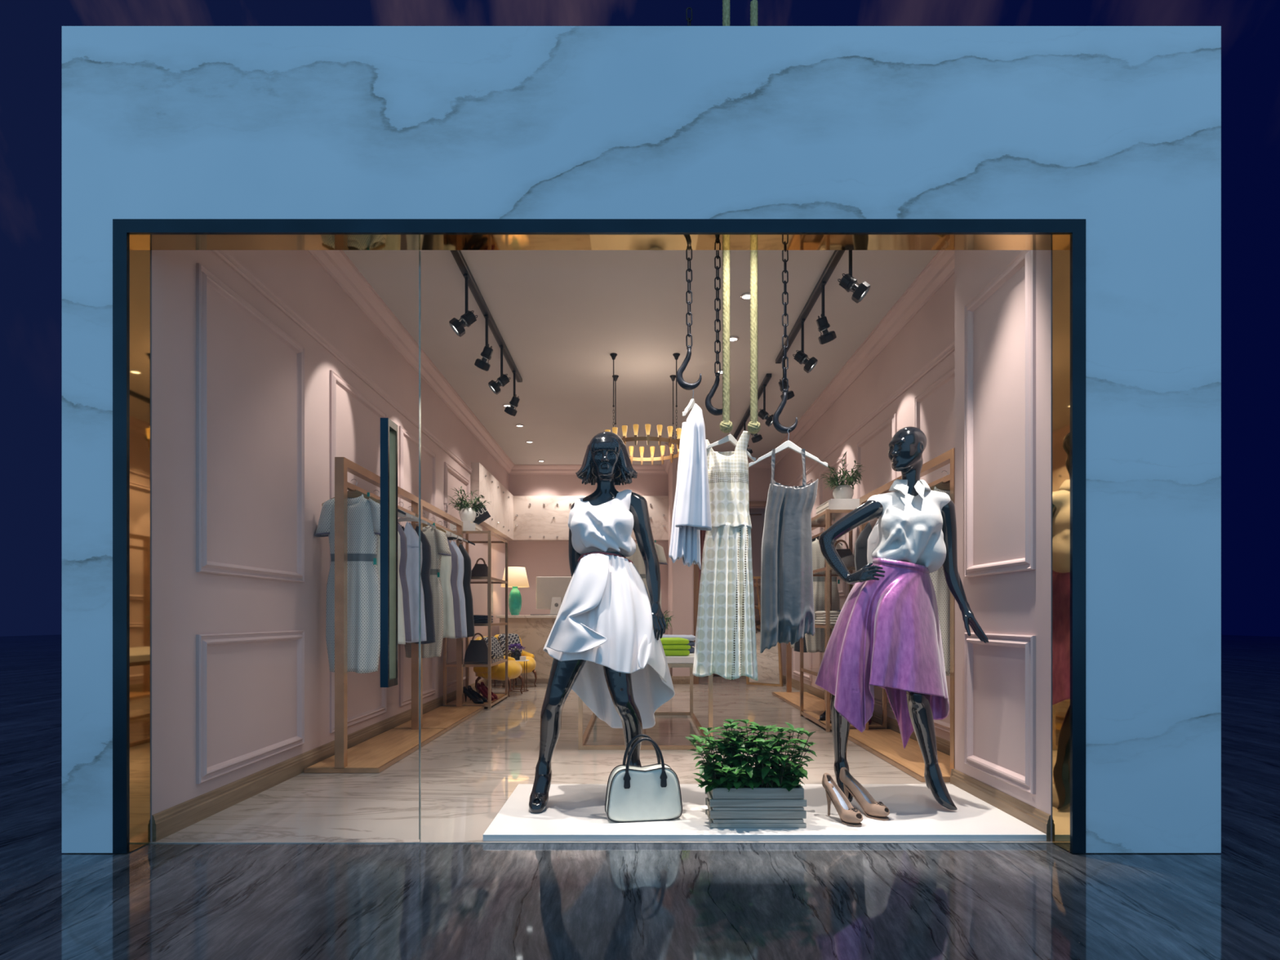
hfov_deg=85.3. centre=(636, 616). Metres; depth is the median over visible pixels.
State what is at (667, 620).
potted plant
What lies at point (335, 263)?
crown molding
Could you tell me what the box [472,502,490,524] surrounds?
shopping bag
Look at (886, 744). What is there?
rack
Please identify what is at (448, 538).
clothes hanger
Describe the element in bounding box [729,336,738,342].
recessed light
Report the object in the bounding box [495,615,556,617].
countertop
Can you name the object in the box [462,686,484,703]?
shoe
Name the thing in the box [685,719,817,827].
planter
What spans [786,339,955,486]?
trim
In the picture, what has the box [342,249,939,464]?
ceiling
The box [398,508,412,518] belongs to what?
clothes hanger
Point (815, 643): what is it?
dress
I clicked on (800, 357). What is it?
track spotlight
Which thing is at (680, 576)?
wall pillar
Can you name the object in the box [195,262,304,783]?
trim panel
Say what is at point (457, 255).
track rail
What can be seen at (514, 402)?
track spotlight
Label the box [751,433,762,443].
track spotlight
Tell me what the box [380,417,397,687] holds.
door
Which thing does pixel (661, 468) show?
crown molding
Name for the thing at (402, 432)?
trim panel
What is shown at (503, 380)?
track spotlight
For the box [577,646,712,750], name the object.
display table
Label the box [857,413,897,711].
trim panel
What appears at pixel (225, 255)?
trim
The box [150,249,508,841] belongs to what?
wall
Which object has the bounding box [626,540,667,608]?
dress
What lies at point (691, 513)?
blouse
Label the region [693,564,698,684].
trim
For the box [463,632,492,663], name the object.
handbag
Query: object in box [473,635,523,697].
armchair
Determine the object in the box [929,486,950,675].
dress
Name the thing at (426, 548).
dress
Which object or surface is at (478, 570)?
handbag
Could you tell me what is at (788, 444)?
clothes hanger
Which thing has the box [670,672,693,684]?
baseboard
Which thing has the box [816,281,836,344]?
track spotlight
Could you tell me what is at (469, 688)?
shoe
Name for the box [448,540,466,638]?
dress
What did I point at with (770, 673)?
floor mirror
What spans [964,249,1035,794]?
trim panel
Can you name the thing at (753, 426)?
rope
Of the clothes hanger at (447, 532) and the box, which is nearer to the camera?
the clothes hanger at (447, 532)
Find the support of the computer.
on the reception desk at (534, 631)
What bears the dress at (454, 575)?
hanging from the clothes hanger at (457, 536)
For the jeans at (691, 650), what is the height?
0.052 m
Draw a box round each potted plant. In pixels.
[447,486,490,521]
[660,609,674,634]
[820,450,865,498]
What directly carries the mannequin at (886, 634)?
on the display platform
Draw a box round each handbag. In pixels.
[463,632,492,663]
[471,558,488,576]
[604,733,682,822]
[824,539,854,567]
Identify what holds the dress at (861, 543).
hanging from the clothes hanger
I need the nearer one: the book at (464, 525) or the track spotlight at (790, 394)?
the track spotlight at (790, 394)
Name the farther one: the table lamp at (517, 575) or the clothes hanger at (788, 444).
the table lamp at (517, 575)
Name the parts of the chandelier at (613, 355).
rod, chain, lamp shade, rod, lamp shade, lamp shade, lamp shade, lamp shade, lamp shade, lamp shade, lamp shade, lamp shade, lamp shade, lamp shade, rod, chain, rod, chain, lamp shade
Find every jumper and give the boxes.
[660,637,688,644]
[662,644,690,649]
[663,649,689,656]
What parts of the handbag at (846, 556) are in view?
handle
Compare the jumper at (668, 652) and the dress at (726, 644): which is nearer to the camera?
the dress at (726, 644)
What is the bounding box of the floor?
[0,634,1279,959]
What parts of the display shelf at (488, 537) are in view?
post, post, shelf rail, shelf rail, shelf rail, shelf rail, post, shelf rail, post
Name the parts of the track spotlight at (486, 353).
stem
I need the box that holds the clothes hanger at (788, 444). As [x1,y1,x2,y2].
[748,428,827,467]
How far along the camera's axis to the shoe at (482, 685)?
7.67 m
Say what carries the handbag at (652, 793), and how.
on the display platform
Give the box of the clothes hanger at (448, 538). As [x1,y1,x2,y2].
[447,528,475,545]
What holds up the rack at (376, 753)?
on the floor
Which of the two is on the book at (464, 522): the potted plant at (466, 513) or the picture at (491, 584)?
the potted plant at (466, 513)
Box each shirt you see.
[473,614,493,622]
[659,634,695,640]
[814,610,839,624]
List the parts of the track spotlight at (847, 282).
stem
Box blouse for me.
[668,403,711,569]
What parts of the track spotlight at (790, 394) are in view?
stem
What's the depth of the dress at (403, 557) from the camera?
4.93 m
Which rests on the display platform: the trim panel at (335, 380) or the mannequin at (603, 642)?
the mannequin at (603, 642)
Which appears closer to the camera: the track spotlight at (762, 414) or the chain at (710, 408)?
the chain at (710, 408)
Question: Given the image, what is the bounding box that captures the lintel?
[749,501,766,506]
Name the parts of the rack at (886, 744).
post, board, post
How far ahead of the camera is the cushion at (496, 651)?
8.40 m
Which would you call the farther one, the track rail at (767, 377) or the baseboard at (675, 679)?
the baseboard at (675, 679)
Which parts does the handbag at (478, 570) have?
handle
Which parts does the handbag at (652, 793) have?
handle, handle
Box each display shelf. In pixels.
[443,530,507,708]
[800,509,886,732]
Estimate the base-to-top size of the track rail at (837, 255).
0.038 m
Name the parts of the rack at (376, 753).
post, board, post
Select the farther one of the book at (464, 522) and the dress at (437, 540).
the book at (464, 522)
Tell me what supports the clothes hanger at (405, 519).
hanging from the rack at (376, 753)
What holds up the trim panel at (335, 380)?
attached to the wall at (252, 374)
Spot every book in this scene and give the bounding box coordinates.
[449,523,482,530]
[449,527,480,530]
[462,520,474,523]
[815,500,859,512]
[815,505,859,515]
[817,498,859,506]
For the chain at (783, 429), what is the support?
hanging from the beam
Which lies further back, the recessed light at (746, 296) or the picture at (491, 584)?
the picture at (491, 584)
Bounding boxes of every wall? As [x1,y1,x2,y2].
[62,26,1221,853]
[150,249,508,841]
[508,468,771,634]
[773,249,1052,841]
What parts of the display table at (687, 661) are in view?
leg, floor frame, frame, leg, leg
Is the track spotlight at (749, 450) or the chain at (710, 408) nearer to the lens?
the chain at (710, 408)
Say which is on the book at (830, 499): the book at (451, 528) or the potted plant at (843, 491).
the potted plant at (843, 491)
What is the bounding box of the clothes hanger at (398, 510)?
[373,489,405,515]
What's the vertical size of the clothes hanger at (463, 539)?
0.177 m
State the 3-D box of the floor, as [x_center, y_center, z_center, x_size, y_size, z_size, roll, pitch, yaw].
[0.000,0.980,16.000,60.000,0.060,48.000,0,0,0]
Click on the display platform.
(572, 812)
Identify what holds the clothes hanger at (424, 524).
hanging from the rack at (447, 717)
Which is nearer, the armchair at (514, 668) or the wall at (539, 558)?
the armchair at (514, 668)
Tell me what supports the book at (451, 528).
on the display shelf at (488, 537)
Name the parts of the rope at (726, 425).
cord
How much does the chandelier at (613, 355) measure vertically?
0.863 m
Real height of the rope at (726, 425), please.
2.202 m
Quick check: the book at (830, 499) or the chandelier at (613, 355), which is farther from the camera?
the chandelier at (613, 355)
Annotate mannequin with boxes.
[528,431,675,813]
[814,426,988,810]
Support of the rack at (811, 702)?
on the floor
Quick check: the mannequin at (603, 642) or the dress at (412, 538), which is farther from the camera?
the dress at (412, 538)
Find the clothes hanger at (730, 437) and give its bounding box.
[706,432,755,462]
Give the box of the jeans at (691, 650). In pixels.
[688,646,694,653]
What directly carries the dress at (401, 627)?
hanging from the clothes hanger at (398, 510)
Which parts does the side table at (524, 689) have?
leg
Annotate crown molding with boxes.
[306,249,515,474]
[509,443,771,474]
[767,249,955,466]
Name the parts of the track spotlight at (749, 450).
stem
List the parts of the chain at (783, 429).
chain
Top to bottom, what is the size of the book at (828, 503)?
0.042 m
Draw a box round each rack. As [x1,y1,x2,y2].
[303,457,446,773]
[391,499,484,731]
[772,527,831,711]
[848,447,955,782]
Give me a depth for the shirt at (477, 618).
7.29 m
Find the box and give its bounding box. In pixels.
[520,656,525,660]
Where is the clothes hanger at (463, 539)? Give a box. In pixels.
[445,524,467,542]
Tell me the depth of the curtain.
11.00 m
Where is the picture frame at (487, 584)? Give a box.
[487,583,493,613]
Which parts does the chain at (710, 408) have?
chain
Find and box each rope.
[720,0,733,433]
[747,0,760,433]
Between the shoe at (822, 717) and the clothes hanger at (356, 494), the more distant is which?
the shoe at (822, 717)
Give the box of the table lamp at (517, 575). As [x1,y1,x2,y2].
[501,566,528,615]
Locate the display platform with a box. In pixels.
[483,783,1046,841]
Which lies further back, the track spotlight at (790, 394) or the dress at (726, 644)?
the track spotlight at (790, 394)
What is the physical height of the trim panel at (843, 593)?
2.416 m
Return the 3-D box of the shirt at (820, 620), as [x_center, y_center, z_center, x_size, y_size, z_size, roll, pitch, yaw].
[1.655,0.014,6.000,0.181,0.118,0.260,0,0,0]
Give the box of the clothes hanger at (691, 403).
[682,389,694,416]
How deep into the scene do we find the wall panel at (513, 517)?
10.96 m
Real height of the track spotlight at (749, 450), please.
0.424 m
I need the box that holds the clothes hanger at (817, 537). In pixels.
[811,528,842,546]
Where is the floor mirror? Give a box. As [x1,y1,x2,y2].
[746,576,782,686]
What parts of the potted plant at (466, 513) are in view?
pot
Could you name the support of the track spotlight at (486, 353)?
hanging from the track rail at (457, 255)
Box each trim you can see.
[112,218,1085,853]
[129,234,1070,852]
[210,249,471,473]
[418,249,421,841]
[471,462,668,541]
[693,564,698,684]
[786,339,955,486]
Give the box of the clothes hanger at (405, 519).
[397,506,435,528]
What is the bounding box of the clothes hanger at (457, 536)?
[437,520,462,540]
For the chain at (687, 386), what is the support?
hanging from the beam
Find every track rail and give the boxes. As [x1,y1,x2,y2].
[449,249,522,382]
[733,373,771,439]
[775,249,845,363]
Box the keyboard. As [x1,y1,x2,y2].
[530,614,557,615]
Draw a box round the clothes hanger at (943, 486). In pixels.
[929,470,950,490]
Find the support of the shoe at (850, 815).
on the display platform
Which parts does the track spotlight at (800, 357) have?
stem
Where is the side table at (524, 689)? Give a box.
[510,659,528,692]
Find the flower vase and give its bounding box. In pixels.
[507,643,524,660]
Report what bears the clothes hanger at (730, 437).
hanging from the rope at (726, 425)
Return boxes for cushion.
[480,636,503,658]
[497,633,522,656]
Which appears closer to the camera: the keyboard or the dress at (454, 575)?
the dress at (454, 575)
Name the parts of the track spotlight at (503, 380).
stem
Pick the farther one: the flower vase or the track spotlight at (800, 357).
the flower vase
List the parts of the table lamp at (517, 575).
lamp shade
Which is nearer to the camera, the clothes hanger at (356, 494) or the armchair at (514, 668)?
the clothes hanger at (356, 494)
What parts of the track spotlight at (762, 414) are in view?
stem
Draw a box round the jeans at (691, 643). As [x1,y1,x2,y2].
[687,640,694,646]
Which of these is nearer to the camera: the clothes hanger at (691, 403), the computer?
the clothes hanger at (691, 403)
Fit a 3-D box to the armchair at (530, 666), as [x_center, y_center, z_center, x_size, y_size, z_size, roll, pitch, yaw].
[-1.645,0.601,9.367,0.573,0.706,0.582,0,0,42]
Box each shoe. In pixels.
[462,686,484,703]
[466,685,488,702]
[476,683,494,700]
[480,681,497,699]
[818,711,831,720]
[822,773,862,826]
[839,767,889,820]
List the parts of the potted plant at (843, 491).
pot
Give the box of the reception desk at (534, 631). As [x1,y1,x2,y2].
[495,615,556,683]
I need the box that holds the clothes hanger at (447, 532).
[431,517,455,537]
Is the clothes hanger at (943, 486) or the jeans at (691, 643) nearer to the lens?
the clothes hanger at (943, 486)
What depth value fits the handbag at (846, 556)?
5.93 m
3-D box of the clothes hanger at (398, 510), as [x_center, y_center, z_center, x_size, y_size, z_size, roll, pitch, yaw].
[-1.800,-0.787,4.800,0.400,0.174,0.013,0,0,-6]
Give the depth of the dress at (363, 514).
4.38 m
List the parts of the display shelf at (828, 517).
post, shelf rail, shelf rail, post, shelf rail, shelf rail, shelf rail, post, post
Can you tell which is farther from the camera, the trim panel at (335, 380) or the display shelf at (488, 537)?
the display shelf at (488, 537)
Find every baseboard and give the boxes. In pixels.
[151,679,499,841]
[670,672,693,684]
[782,675,1050,841]
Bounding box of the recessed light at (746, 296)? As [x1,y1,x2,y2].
[740,293,750,300]
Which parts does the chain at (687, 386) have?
chain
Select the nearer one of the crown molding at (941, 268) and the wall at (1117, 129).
the wall at (1117, 129)
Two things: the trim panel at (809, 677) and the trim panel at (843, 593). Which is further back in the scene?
the trim panel at (809, 677)
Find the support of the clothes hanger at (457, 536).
hanging from the rack at (447, 717)
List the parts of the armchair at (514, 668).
leg, backrest, armrest, seat, leg, leg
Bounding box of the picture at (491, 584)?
[491,583,493,612]
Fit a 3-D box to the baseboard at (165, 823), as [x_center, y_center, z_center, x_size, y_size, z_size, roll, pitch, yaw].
[-2.034,0.894,7.013,0.017,0.112,8.173,0,0,0]
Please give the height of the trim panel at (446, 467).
2.416 m
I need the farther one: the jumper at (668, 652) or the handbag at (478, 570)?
the handbag at (478, 570)
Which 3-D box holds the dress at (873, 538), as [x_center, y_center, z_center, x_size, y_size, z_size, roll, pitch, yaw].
[1.846,-0.271,5.072,0.394,0.902,0.128,0,0,-6]
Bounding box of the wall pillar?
[667,457,693,675]
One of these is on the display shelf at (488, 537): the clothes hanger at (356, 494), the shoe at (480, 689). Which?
the shoe at (480, 689)
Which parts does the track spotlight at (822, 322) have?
stem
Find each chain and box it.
[676,7,702,390]
[705,249,722,415]
[772,249,797,433]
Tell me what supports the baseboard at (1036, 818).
attached to the wall at (1016, 602)
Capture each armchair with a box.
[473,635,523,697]
[493,634,537,688]
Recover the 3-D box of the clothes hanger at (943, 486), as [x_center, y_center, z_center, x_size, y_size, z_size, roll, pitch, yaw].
[1.845,-0.787,4.160,0.400,0.174,0.012,0,0,0]
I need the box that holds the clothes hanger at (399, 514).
[397,502,426,524]
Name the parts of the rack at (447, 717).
post, board, post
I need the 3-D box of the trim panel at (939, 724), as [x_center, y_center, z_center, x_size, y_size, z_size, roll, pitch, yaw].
[2.087,-0.430,4.700,0.026,2.416,1.000,0,0,0]
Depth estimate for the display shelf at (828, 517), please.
5.83 m
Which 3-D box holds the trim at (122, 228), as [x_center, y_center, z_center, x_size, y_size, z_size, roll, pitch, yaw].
[-0.149,-0.321,2.789,3.898,2.541,0.016,0,0,0]
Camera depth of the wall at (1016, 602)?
3.46 m
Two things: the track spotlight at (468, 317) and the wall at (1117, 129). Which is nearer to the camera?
the wall at (1117, 129)
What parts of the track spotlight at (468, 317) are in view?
stem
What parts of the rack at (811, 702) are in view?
post, board, post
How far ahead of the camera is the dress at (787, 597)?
3.30 m
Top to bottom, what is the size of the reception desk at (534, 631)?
0.965 m
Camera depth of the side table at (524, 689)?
8.76 m
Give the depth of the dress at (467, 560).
6.85 m
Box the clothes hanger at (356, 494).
[321,479,380,506]
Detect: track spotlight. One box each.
[448,273,477,337]
[474,315,493,371]
[488,345,510,394]
[504,370,519,416]
[743,420,752,454]
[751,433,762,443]
[757,384,773,426]
[778,351,794,399]
[792,318,817,373]
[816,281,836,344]
[837,249,870,303]
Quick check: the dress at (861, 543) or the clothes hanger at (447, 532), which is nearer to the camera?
the dress at (861, 543)
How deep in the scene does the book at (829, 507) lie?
5.78 m
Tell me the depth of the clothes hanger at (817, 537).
6.89 m
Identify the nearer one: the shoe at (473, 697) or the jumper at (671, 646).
the jumper at (671, 646)
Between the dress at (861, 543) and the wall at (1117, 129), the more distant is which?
the dress at (861, 543)
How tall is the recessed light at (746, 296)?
0.011 m
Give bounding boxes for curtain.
[698,529,719,675]
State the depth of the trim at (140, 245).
2.86 m
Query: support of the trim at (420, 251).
attached to the wall at (1117, 129)
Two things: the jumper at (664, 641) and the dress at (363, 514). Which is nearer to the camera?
the dress at (363, 514)
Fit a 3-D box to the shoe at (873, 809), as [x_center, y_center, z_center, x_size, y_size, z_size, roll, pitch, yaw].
[1.057,0.821,3.231,0.083,0.197,0.258,0,0,-37]
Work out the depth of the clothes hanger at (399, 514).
5.29 m
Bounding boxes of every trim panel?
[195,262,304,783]
[329,369,386,733]
[399,426,435,706]
[444,462,469,688]
[792,479,812,681]
[819,452,846,666]
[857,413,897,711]
[914,366,955,733]
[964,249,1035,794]
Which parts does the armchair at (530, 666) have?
backrest, seat, armrest, leg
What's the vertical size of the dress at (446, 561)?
0.922 m
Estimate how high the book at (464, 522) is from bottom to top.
0.026 m
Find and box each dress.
[314,492,380,673]
[376,530,405,644]
[397,521,411,641]
[400,524,435,644]
[404,521,426,642]
[404,522,451,657]
[440,551,455,638]
[447,538,462,638]
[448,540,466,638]
[458,543,475,637]
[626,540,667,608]
[692,431,758,680]
[760,448,818,653]
[793,635,822,652]
[804,538,842,653]
[854,522,871,571]
[866,518,879,564]
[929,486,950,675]
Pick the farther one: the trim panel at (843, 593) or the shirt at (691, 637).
the trim panel at (843, 593)
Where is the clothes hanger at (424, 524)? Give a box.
[422,512,446,533]
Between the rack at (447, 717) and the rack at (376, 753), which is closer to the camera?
the rack at (376, 753)
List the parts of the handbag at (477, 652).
handle, trim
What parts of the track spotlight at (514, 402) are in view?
stem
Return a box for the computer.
[536,576,571,614]
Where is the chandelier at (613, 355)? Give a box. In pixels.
[604,352,681,465]
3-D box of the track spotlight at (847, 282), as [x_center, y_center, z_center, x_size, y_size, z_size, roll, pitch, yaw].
[1.344,-2.154,4.296,0.192,0.419,0.113,0,0,11]
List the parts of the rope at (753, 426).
cord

